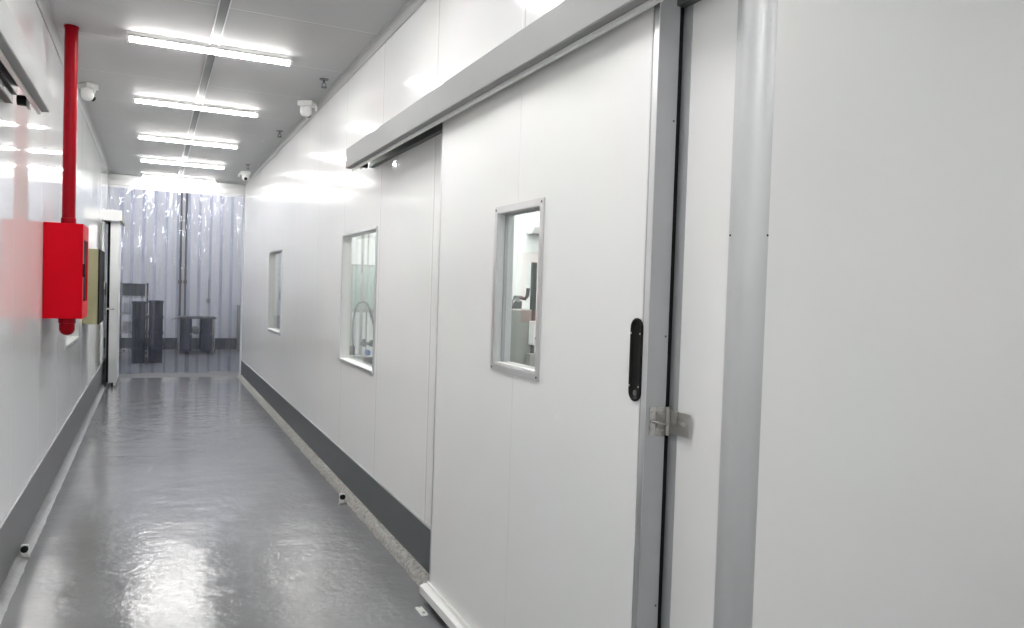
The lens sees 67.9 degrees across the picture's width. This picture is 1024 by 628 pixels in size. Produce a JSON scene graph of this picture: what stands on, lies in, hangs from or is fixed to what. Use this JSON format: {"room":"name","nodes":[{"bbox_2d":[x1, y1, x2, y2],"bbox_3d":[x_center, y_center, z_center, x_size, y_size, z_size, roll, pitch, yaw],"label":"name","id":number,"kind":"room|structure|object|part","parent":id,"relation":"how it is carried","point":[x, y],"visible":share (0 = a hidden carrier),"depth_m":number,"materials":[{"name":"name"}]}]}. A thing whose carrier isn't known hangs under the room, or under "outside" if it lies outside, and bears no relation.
{"room":"industrial facility corridor","nodes":[
{"label":"industrial facility corridor","id":0,"kind":"room"},
{"bbox_2d":[0,0,107,524],"bbox_3d":[-2.432,-0.233,3.711,0.060,2.900,15.200,1,2,-25],"label":"wall","id":1,"kind":"structure","parent":0,"point":[42,381],"depth_m":4.13,"materials":[{"name":"white paint"}]},
{"bbox_2d":[0,0,49,113],"bbox_3d":[-1.530,-0.900,2.088,0.160,0.146,2.750,1,2,-25],"label":"door track","id":2,"kind":"object","parent":1,"relation":"attached to","point":[19,66],"visible":1,"depth_m":2.82,"materials":[{"name":"metal"}]},
{"bbox_3d":[-1.576,-0.899,2.034,0.029,0.100,2.690,1,2,-25],"label":"plate","id":3,"kind":"part","parent":2,"relation":"part of","materials":[{"name":"grey metal"}]},
{"bbox_3d":[-1.537,-0.913,2.057,0.060,0.050,2.700,1,2,-25],"label":"running rail","id":4,"kind":"part","parent":2,"relation":"part of","materials":[{"name":"grey metal"}]},
{"bbox_2d":[0,357,105,587],"bbox_3d":[-2.441,1.044,3.762,0.009,0.286,15.200,1,2,-25],"label":"baseboard","id":5,"kind":"structure","parent":1,"relation":"attached to","point":[17,523],"depth_m":4.41,"materials":[{"name":"grey metal"}]},
{"bbox_2d":[0,377,106,623],"bbox_3d":[-3.151,1.123,5.312,0.054,0.055,11.800,1,2,-25],"label":"trim","id":6,"kind":"structure","parent":1,"relation":"attached to","point":[9,585],"depth_m":4.40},
{"bbox_2d":[42,222,88,334],"bbox_3d":[-2.739,-0.212,4.685,0.216,0.669,0.420,1,2,-25],"label":"fire alarm box","id":7,"kind":"object","parent":1,"relation":"attached to","point":[65,245],"visible":1,"depth_m":4.50,"materials":[{"name":"red paint"}]},
{"bbox_2d":[61,24,78,223],"bbox_3d":[-2.638,-1.127,4.538,0.082,1.172,0.082,1,2,-25],"label":"riser pipe","id":8,"kind":"object","parent":7,"relation":"attached to","point":[71,31],"visible":0.87,"depth_m":4.51,"materials":[{"name":"red metal"}]},
{"bbox_3d":[-2.658,-0.262,4.721,0.016,0.566,0.420,1,2,-25],"label":"door","id":9,"kind":"part","parent":7,"relation":"part of","materials":[{"name":"red paint"}]},
{"bbox_3d":[-2.659,-0.267,4.720,0.006,0.375,0.299,1,2,-25],"label":"dark glass","id":10,"kind":"part","parent":7,"relation":"part of","materials":[{"name":"black glass"}]},
{"bbox_2d":[65,319,78,348],"bbox_3d":[-3.572,-0.213,6.134,0.072,0.904,1.074,1,2,-25],"label":"window","id":11,"kind":"structure","parent":1,"relation":"in","point":[69,339],"depth_m":6.43,"materials":[{"name":"silver metal"}]},
{"bbox_3d":[-3.585,0.216,6.146,0.070,0.008,1.036,1,2,-25],"label":"sill","id":12,"kind":"part","parent":11,"relation":"part of","materials":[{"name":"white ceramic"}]},
{"bbox_2d":[35,0,111,174],"bbox_3d":[-2.340,-1.658,3.693,0.042,0.044,15.200,1,2,-25],"label":"trim","id":13,"kind":"structure","parent":1,"relation":"attached to","point":[43,5],"depth_m":4.97,"materials":[{"name":"white metal"}]},
{"bbox_2d":[82,249,104,323],"bbox_3d":[-4.058,-0.269,7.391,0.146,0.700,0.800,1,2,-25],"label":"upper cabinet","id":14,"kind":"object","parent":1,"relation":"attached to","point":[96,257],"visible":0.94,"depth_m":7.04,"materials":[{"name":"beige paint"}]},
{"bbox_3d":[-4.008,-0.268,7.415,0.012,0.700,0.800,1,2,-25],"label":"door","id":15,"kind":"part","parent":14,"relation":"part of","materials":[{"name":"grey metal"}]},
{"bbox_2d":[101,221,105,363],"bbox_3d":[-5.291,-0.278,9.841,0.011,1.820,0.280,1,2,-25],"label":"door frame","id":16,"kind":"structure","parent":1,"relation":"attached to","point":[104,223],"depth_m":9.75,"materials":[{"name":"white metal"}]},
{"bbox_2d":[105,222,120,386],"bbox_3d":[-5.385,-0.139,10.267,0.134,2.148,0.920,1,2,-25],"label":"door","id":17,"kind":"structure","parent":1,"relation":"in","point":[114,228],"depth_m":9.94,"materials":[{"name":"silver metal"}]},
{"bbox_3d":[-5.389,-0.164,10.319,0.091,2.100,0.820,1,2,-25],"label":"panel","id":18,"kind":"part","parent":17,"relation":"part of","materials":[{"name":"white metal"}]},
{"bbox_2d":[103,209,124,226],"bbox_3d":[-5.308,-1.274,10.151,0.214,0.136,1.146,1,2,-25],"label":"door track","id":19,"kind":"object","parent":1,"relation":"attached to","point":[108,215],"visible":1,"depth_m":9.65,"materials":[{"name":"metal"}]},
{"bbox_2d":[105,173,244,376],"bbox_3d":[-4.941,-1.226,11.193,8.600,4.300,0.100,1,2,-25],"label":"door frame","id":20,"kind":"structure","parent":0,"point":[110,176],"depth_m":11.28,"materials":[{"name":"white metal"}]},
{"bbox_2d":[109,179,243,196],"bbox_3d":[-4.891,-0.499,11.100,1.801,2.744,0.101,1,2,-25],"label":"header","id":21,"kind":"object","parent":20,"relation":"hanging from","point":[112,183],"visible":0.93,"depth_m":11.01,"materials":[{"name":"plastic"}]},
{"bbox_2d":[109,187,242,336],"bbox_3d":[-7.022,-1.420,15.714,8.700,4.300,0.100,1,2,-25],"label":"curtain","id":22,"kind":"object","parent":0,"point":[150,235],"depth_m":15.77,"materials":[{"name":"clear plastic"}]},
{"bbox_2d":[121,337,235,348],"bbox_3d":[-7.106,0.602,15.695,8.560,0.255,0.019,1,2,-25],"label":"baseboard","id":23,"kind":"structure","parent":22,"relation":"attached to","point":[126,342],"depth_m":15.90,"materials":[{"name":"plastic"}]},
{"bbox_2d":[178,193,182,315],"bbox_3d":[-6.838,-1.639,15.703,0.072,3.830,0.072,1,2,-25],"label":"conduit","id":24,"kind":"object","parent":22,"relation":"attached to","point":[181,208],"visible":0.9,"depth_m":15.70,"materials":[{"name":"grey metal"}]},
{"bbox_2d":[183,193,187,315],"bbox_3d":[-6.749,-1.637,15.745,0.072,3.830,0.072,1,2,-25],"label":"conduit","id":25,"kind":"object","parent":22,"relation":"attached to","point":[186,217],"visible":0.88,"depth_m":15.74,"materials":[{"name":"grey metal"}]},
{"bbox_2d":[207,279,209,302],"bbox_3d":[-6.379,-0.486,15.979,0.070,0.500,0.040,1,2,-25],"label":"wall outlet","id":26,"kind":"object","parent":22,"relation":"attached to","point":[208,298],"visible":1,"depth_m":15.97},
{"bbox_2d":[0,349,448,627],"bbox_3d":[-2.717,1.180,6.515,8.700,0.100,20.600,1,2,-25],"label":"floor","id":27,"kind":"structure","parent":0,"point":[181,502],"depth_m":4.29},
{"bbox_2d":[20,544,29,558],"bbox_3d":[-2.420,1.179,3.775,0.044,0.068,0.038,1,2,-25],"label":"stopper","id":28,"kind":"object","parent":27,"relation":"on","point":[24,549],"visible":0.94,"depth_m":3.77,"materials":[{"name":"silver metal"}]},
{"bbox_2d":[119,280,148,360],"bbox_3d":[-6.674,0.107,13.399,0.466,1.402,0.480,1,2,-25],"label":"shelving rack","id":29,"kind":"object","parent":27,"relation":"on","point":[146,296],"visible":0.66,"depth_m":13.29,"materials":[{"name":"grey metal"}]},
{"bbox_3d":[-6.782,0.082,13.125,0.028,1.260,0.028,1,2,-25],"label":"post","id":30,"kind":"part","parent":29,"relation":"part of","materials":[{"name":"grey metal"}]},
{"bbox_3d":[-6.953,0.066,13.487,0.028,1.260,0.028,1,2,-25],"label":"post","id":31,"kind":"part","parent":29,"relation":"part of","materials":[{"name":"grey metal"}]},
{"bbox_2d":[122,321,131,330],"bbox_3d":[-6.758,0.208,13.397,0.200,0.170,0.240,1,2,-25],"label":"carton","id":32,"kind":"object","parent":29,"relation":"on","point":[126,325],"visible":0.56,"depth_m":13.28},
{"bbox_2d":[123,303,132,312],"bbox_3d":[-6.734,-0.112,13.394,0.200,0.170,0.240,1,2,-25],"label":"carton","id":33,"kind":"object","parent":29,"relation":"on","point":[127,307],"visible":0.56,"depth_m":13.27,"materials":[{"name":"grey cardboard"}]},
{"bbox_2d":[119,348,146,351],"bbox_3d":[-6.691,0.632,13.414,0.460,0.030,0.430,1,2,-25],"label":"wire shelf","id":34,"kind":"object","parent":29,"relation":"attached to","point":[120,349],"depth_m":13.26,"materials":[{"name":"silver metal"}]},
{"bbox_2d":[121,283,145,295],"bbox_3d":[-6.657,-0.431,13.384,0.390,0.214,0.350,1,2,-25],"label":"crate","id":35,"kind":"object","parent":29,"relation":"on","point":[128,289],"visible":1,"depth_m":13.23,"materials":[{"name":"grey plastic"}]},
{"bbox_2d":[120,295,147,297],"bbox_3d":[-6.661,-0.307,13.387,0.460,0.030,0.430,1,2,-25],"label":"wire shelf","id":36,"kind":"object","parent":29,"relation":"attached to","point":[146,296],"depth_m":13.21,"materials":[{"name":"silver metal"}]},
{"bbox_2d":[120,312,147,314],"bbox_3d":[-6.670,-0.007,13.396,0.460,0.030,0.430,1,2,-25],"label":"wire shelf","id":37,"kind":"object","parent":29,"relation":"attached to","point":[121,313],"depth_m":13.17,"materials":[{"name":"silver metal"}]},
{"bbox_3d":[-6.393,0.089,13.309,0.028,1.260,0.028,1,2,-25],"label":"post","id":38,"kind":"part","parent":29,"relation":"part of","materials":[{"name":"grey metal"}]},
{"bbox_2d":[131,346,145,362],"bbox_3d":[-6.393,0.697,13.004,0.224,0.260,0.364,1,2,-25],"label":"plastic bin","id":39,"kind":"object","parent":27,"relation":"on","point":[138,354],"visible":0.94,"depth_m":12.85,"materials":[{"name":"grey plastic"}]},
{"bbox_2d":[131,331,145,347],"bbox_3d":[-6.385,0.436,12.996,0.224,0.260,0.364,1,2,-25],"label":"plastic bin","id":40,"kind":"object","parent":39,"relation":"on","point":[138,339],"visible":0.94,"depth_m":12.84,"materials":[{"name":"grey plastic"}]},
{"bbox_2d":[131,317,145,332],"bbox_3d":[-6.376,0.176,12.989,0.224,0.260,0.364,1,2,-25],"label":"plastic bin","id":41,"kind":"object","parent":40,"relation":"on","point":[138,323],"visible":0.91,"depth_m":12.83,"materials":[{"name":"grey plastic"}]},
{"bbox_2d":[132,301,146,316],"bbox_3d":[-6.368,-0.084,12.982,0.224,0.260,0.364,1,2,-25],"label":"plastic bin","id":42,"kind":"object","parent":41,"relation":"on","point":[138,307],"visible":1,"depth_m":12.83,"materials":[{"name":"grey plastic"}]},
{"bbox_2d":[147,346,162,362],"bbox_3d":[-6.179,0.696,13.160,0.244,0.265,0.384,1,2,-25],"label":"plastic bin","id":43,"kind":"object","parent":27,"relation":"on","point":[154,353],"visible":0.92,"depth_m":13.00,"materials":[{"name":"grey plastic"}]},
{"bbox_2d":[148,332,162,346],"bbox_3d":[-6.171,0.431,13.153,0.244,0.265,0.384,1,2,-25],"label":"plastic bin","id":44,"kind":"object","parent":43,"relation":"on","point":[155,339],"visible":0.91,"depth_m":12.99,"materials":[{"name":"grey plastic"}]},
{"bbox_2d":[148,315,163,331],"bbox_3d":[-6.162,0.166,13.145,0.244,0.265,0.384,1,2,-25],"label":"plastic bin","id":45,"kind":"object","parent":44,"relation":"on","point":[155,322],"visible":0.92,"depth_m":12.98,"materials":[{"name":"grey plastic"}]},
{"bbox_2d":[148,300,163,315],"bbox_3d":[-6.154,-0.099,13.138,0.244,0.265,0.384,1,2,-25],"label":"plastic bin","id":46,"kind":"object","parent":45,"relation":"on","point":[155,306],"visible":1,"depth_m":12.98,"materials":[{"name":"grey plastic"}]},
{"bbox_2d":[171,316,216,353],"bbox_3d":[-6.307,0.411,15.024,0.817,0.725,0.600,1,2,-25],"label":"work table","id":47,"kind":"object","parent":27,"relation":"on","point":[206,330],"visible":1,"depth_m":14.85,"materials":[{"name":"silver metal"}]},
{"bbox_3d":[-6.660,0.414,15.157,0.032,0.689,0.032,1,2,-25],"label":"leg","id":48,"kind":"part","parent":47,"relation":"part of","materials":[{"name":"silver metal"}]},
{"bbox_3d":[-6.429,0.435,14.669,0.032,0.689,0.032,1,2,-25],"label":"leg","id":49,"kind":"part","parent":47,"relation":"part of","materials":[{"name":"silver metal"}]},
{"bbox_3d":[-6.314,0.407,14.719,0.180,0.570,0.005,1,2,-25],"label":"cabinet door","id":50,"kind":"part","parent":47,"relation":"part of","materials":[{"name":"grey metal"}]},
{"bbox_3d":[-5.979,0.413,14.877,0.180,0.570,0.005,1,2,-25],"label":"cabinet door","id":51,"kind":"part","parent":47,"relation":"part of","materials":[{"name":"grey metal"}]},
{"bbox_3d":[-5.860,0.446,14.938,0.032,0.689,0.032,1,2,-25],"label":"leg","id":52,"kind":"part","parent":47,"relation":"part of","materials":[{"name":"silver metal"}]},
{"bbox_2d":[236,305,240,350],"bbox_3d":[-5.581,0.293,16.062,0.400,0.950,0.535,1,2,-25],"label":"locker","id":53,"kind":"object","parent":27,"relation":"on","point":[238,306],"visible":0.24,"depth_m":15.89,"materials":[{"name":"grey metal"}]},
{"bbox_2d":[274,289,280,329],"bbox_3d":[-3.417,0.223,11.235,0.240,1.500,0.200,1,2,-25],"label":"hose reel","id":54,"kind":"object","parent":27,"relation":"on","point":[276,317],"visible":0.08,"depth_m":11.12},
{"bbox_2d":[338,493,345,504],"bbox_3d":[-1.097,1.193,4.909,0.044,0.068,0.038,1,2,-25],"label":"stopper","id":55,"kind":"object","parent":27,"relation":"on","point":[341,495],"visible":1,"depth_m":4.90,"materials":[{"name":"silver metal"}]},
{"bbox_2d":[349,234,373,366],"bbox_3d":[-1.358,0.066,6.761,0.290,2.200,0.230,1,2,-25],"label":"stand","id":56,"kind":"object","parent":27,"relation":"on","point":[358,357],"visible":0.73,"depth_m":6.78,"materials":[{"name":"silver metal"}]},
{"bbox_2d":[349,346,354,354],"bbox_3d":[-1.427,0.324,6.756,0.060,0.080,0.060,1,2,-25],"label":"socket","id":57,"kind":"object","parent":56,"relation":"attached to","point":[351,348],"depth_m":6.73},
{"bbox_3d":[-1.277,0.478,6.778,0.115,0.180,0.100,1,2,-25],"label":"motor","id":58,"kind":"part","parent":56,"relation":"part of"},
{"bbox_2d":[349,264,374,345],"bbox_3d":[-1.384,0.347,7.131,0.294,1.615,0.048,1,2,-25],"label":"rack","id":59,"kind":"object","parent":27,"relation":"on","point":[351,309],"visible":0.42,"depth_m":7.05,"materials":[{"name":"silver metal"}]},
{"bbox_2d":[415,606,427,615],"bbox_3d":[-0.392,1.289,3.302,0.030,0.013,0.090,1,2,-25],"label":"floor guide","id":60,"kind":"object","parent":27,"relation":"on","point":[420,609],"visible":1,"depth_m":3.29,"materials":[{"name":"white metal"}]},
{"bbox_2d":[510,262,536,366],"bbox_3d":[0.015,0.389,6.444,0.348,1.660,0.500,1,2,-25],"label":"machine","id":61,"kind":"object","parent":27,"relation":"on","point":[523,323],"visible":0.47,"depth_m":6.30,"materials":[{"name":"white plastic"}]},
{"bbox_2d":[47,0,408,184],"bbox_3d":[-0.040,-1.690,4.844,5.385,0.100,15.520,1,2,-25],"label":"ceiling","id":62,"kind":"structure","parent":0,"point":[323,38],"depth_m":5.31,"materials":[{"name":"white paint"}]},
{"bbox_2d":[78,82,98,101],"bbox_3d":[-3.252,-1.708,5.851,0.153,0.124,0.110,3,2,29],"label":"security camera","id":63,"kind":"object","parent":62,"relation":"attached to","point":[87,89],"visible":0.98,"depth_m":5.82,"materials":[{"name":"white plastic"}]},
{"bbox_2d":[142,173,215,183],"bbox_3d":[-4.754,-1.935,10.864,0.970,0.049,0.084,1,2,-25],"label":"ceiling light","id":64,"kind":"object","parent":62,"relation":"attached to","point":[143,174],"visible":1,"depth_m":10.83,"materials":[{"name":"white plastic"}]},
{"bbox_2d":[140,157,224,169],"bbox_3d":[-4.096,-1.875,9.472,0.970,0.049,0.084,1,2,-25],"label":"ceiling light","id":65,"kind":"object","parent":62,"relation":"attached to","point":[142,159],"visible":1,"depth_m":9.44,"materials":[{"name":"white plastic"}]},
{"bbox_2d":[137,133,237,148],"bbox_3d":[-3.388,-1.810,7.972,0.970,0.049,0.084,1,2,-25],"label":"ceiling light","id":66,"kind":"object","parent":62,"relation":"attached to","point":[139,135],"visible":1,"depth_m":7.94,"materials":[{"name":"white plastic"}]},
{"bbox_2d":[133,95,258,117],"bbox_3d":[-2.641,-1.741,6.391,0.970,0.049,0.084,1,2,-25],"label":"ceiling light","id":67,"kind":"object","parent":62,"relation":"attached to","point":[136,98],"visible":1,"depth_m":6.36,"materials":[{"name":"white plastic"}]},
{"bbox_2d":[178,0,231,176],"bbox_3d":[-1.562,-1.663,4.120,0.060,0.009,15.290,1,2,-25],"label":"trim","id":68,"kind":"structure","parent":62,"relation":"attached to","point":[223,8],"depth_m":5.30,"materials":[{"name":"silver metal"}]},
{"bbox_2d":[127,30,292,66],"bbox_3d":[-1.894,-1.673,4.810,0.970,0.049,0.084,1,2,-25],"label":"ceiling light","id":69,"kind":"object","parent":62,"relation":"attached to","point":[137,37],"visible":1,"depth_m":4.78,"materials":[{"name":"white plastic"}]},
{"bbox_2d":[238,171,250,180],"bbox_3d":[-3.568,-1.839,10.128,0.153,0.124,0.110,1,2,-25],"label":"security camera","id":70,"kind":"object","parent":62,"relation":"attached to","point":[245,174],"visible":1,"depth_m":10.10,"materials":[{"name":"white plastic"}]},
{"bbox_2d":[319,78,328,88],"bbox_3d":[-1.362,-1.669,5.504,0.068,0.062,0.068,1,2,-25],"label":"sprinkler","id":71,"kind":"object","parent":62,"relation":"attached to","point":[321,79],"visible":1,"depth_m":5.50,"materials":[{"name":"grey metal"}]},
{"bbox_2d":[274,252,281,314],"bbox_3d":[-2.484,-0.473,12.143,3.320,2.900,0.100,1,2,-25],"label":"wall","id":72,"kind":"structure","parent":0,"point":[278,256],"depth_m":11.58,"materials":[{"name":"white paint"}]},
{"bbox_2d":[351,213,538,356],"bbox_3d":[-0.435,-0.285,7.806,3.320,2.900,0.100,1,2,-25],"label":"wall partition","id":73,"kind":"structure","parent":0,"point":[526,246],"depth_m":7.33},
{"bbox_2d":[526,211,539,235],"bbox_3d":[0.539,-0.961,8.065,0.760,0.282,0.210,1,2,-25],"label":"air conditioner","id":74,"kind":"object","parent":73,"relation":"attached to","point":[533,218],"visible":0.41,"depth_m":7.88,"materials":[{"name":"white plastic"}]},
{"bbox_2d":[242,0,737,627],"bbox_3d":[-1.726,-0.291,6.581,0.060,2.900,10.612,1,2,-25],"label":"wall","id":75,"kind":"structure","parent":0,"point":[302,202],"depth_m":4.02,"materials":[{"name":"white paint"}]},
{"bbox_2d":[267,249,282,334],"bbox_3d":[-2.598,-0.247,8.408,0.072,0.907,0.974,1,2,-25],"label":"window","id":76,"kind":"structure","parent":75,"relation":"in","point":[271,279],"depth_m":8.83,"materials":[{"name":"silver metal"}]},
{"bbox_2d":[297,100,317,117],"bbox_3d":[-1.655,-1.666,6.181,0.153,0.124,0.110,2,2,6],"label":"security camera","id":77,"kind":"object","parent":75,"relation":"attached to","point":[306,106],"visible":1,"depth_m":6.14,"materials":[{"name":"white plastic"}]},
{"bbox_2d":[237,374,428,586],"bbox_3d":[-2.213,1.093,7.408,0.066,0.056,8.810,1,2,-25],"label":"trim","id":78,"kind":"structure","parent":75,"relation":"attached to","point":[418,574],"depth_m":4.80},
{"bbox_2d":[243,0,425,185],"bbox_3d":[-1.727,-1.718,6.519,0.042,0.044,10.612,1,2,-25],"label":"trim","id":79,"kind":"structure","parent":75,"relation":"attached to","point":[411,6],"depth_m":5.12,"materials":[{"name":"white metal"}]},
{"bbox_2d":[241,360,430,572],"bbox_3d":[-2.158,0.976,7.363,0.009,0.236,8.930,1,2,-25],"label":"baseboard","id":80,"kind":"structure","parent":75,"relation":"attached to","point":[410,531],"depth_m":4.89,"materials":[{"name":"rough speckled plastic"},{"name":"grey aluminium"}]},
{"bbox_2d":[339,226,377,375],"bbox_3d":[-0.997,-0.096,5.020,0.072,0.904,0.924,1,2,-25],"label":"window","id":81,"kind":"structure","parent":75,"relation":"in","point":[346,263],"depth_m":5.41,"materials":[{"name":"silver metal"}]},
{"bbox_3d":[-1.012,0.333,5.032,0.070,0.008,0.886,1,2,-25],"label":"sill","id":82,"kind":"part","parent":81,"relation":"part of","materials":[{"name":"white metal"}]},
{"bbox_2d":[346,0,700,170],"bbox_3d":[-0.253,-0.891,3.234,0.160,0.146,3.270,1,2,-25],"label":"door track","id":83,"kind":"object","parent":75,"relation":"attached to","point":[571,24],"visible":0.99,"depth_m":2.61,"materials":[{"name":"metal"}]},
{"bbox_2d":[420,0,690,627],"bbox_3d":[0.035,0.167,2.626,0.116,2.280,1.691,1,2,-25],"label":"door","id":84,"kind":"structure","parent":83,"relation":"hanging from","point":[548,499],"depth_m":2.32,"materials":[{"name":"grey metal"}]},
{"bbox_3d":[-0.053,1.257,2.680,0.040,0.041,1.602,1,2,-25],"label":"rail","id":85,"kind":"part","parent":84,"relation":"part of","materials":[{"name":"white metal"}]},
{"bbox_3d":[0.034,0.184,2.655,0.057,0.005,0.332,1,2,-25],"label":"sill","id":86,"kind":"part","parent":84,"relation":"part of","materials":[{"name":"white metal"}]},
{"bbox_2d":[661,4,693,627],"bbox_3d":[0.097,0.179,2.636,0.004,2.300,1.534,1,2,-25],"label":"door frame","id":87,"kind":"structure","parent":75,"relation":"attached to","point":[688,12],"depth_m":1.95,"materials":[{"name":"grey metal"}]},
{"bbox_2d":[713,0,777,627],"bbox_3d":[0.543,-0.083,1.760,0.089,2.900,0.027,3,2,23],"label":"trim","id":88,"kind":"structure","parent":75,"relation":"attached to","point":[757,19],"depth_m":1.75,"materials":[{"name":"grey metal"}]},
{"bbox_2d":[752,0,1023,627],"bbox_3d":[2.063,-0.055,2.507,3.328,2.900,0.100,1,2,-25],"label":"wall","id":89,"kind":"structure","parent":0,"point":[891,474],"depth_m":1.94,"materials":[{"name":"white paint"}]}
]}

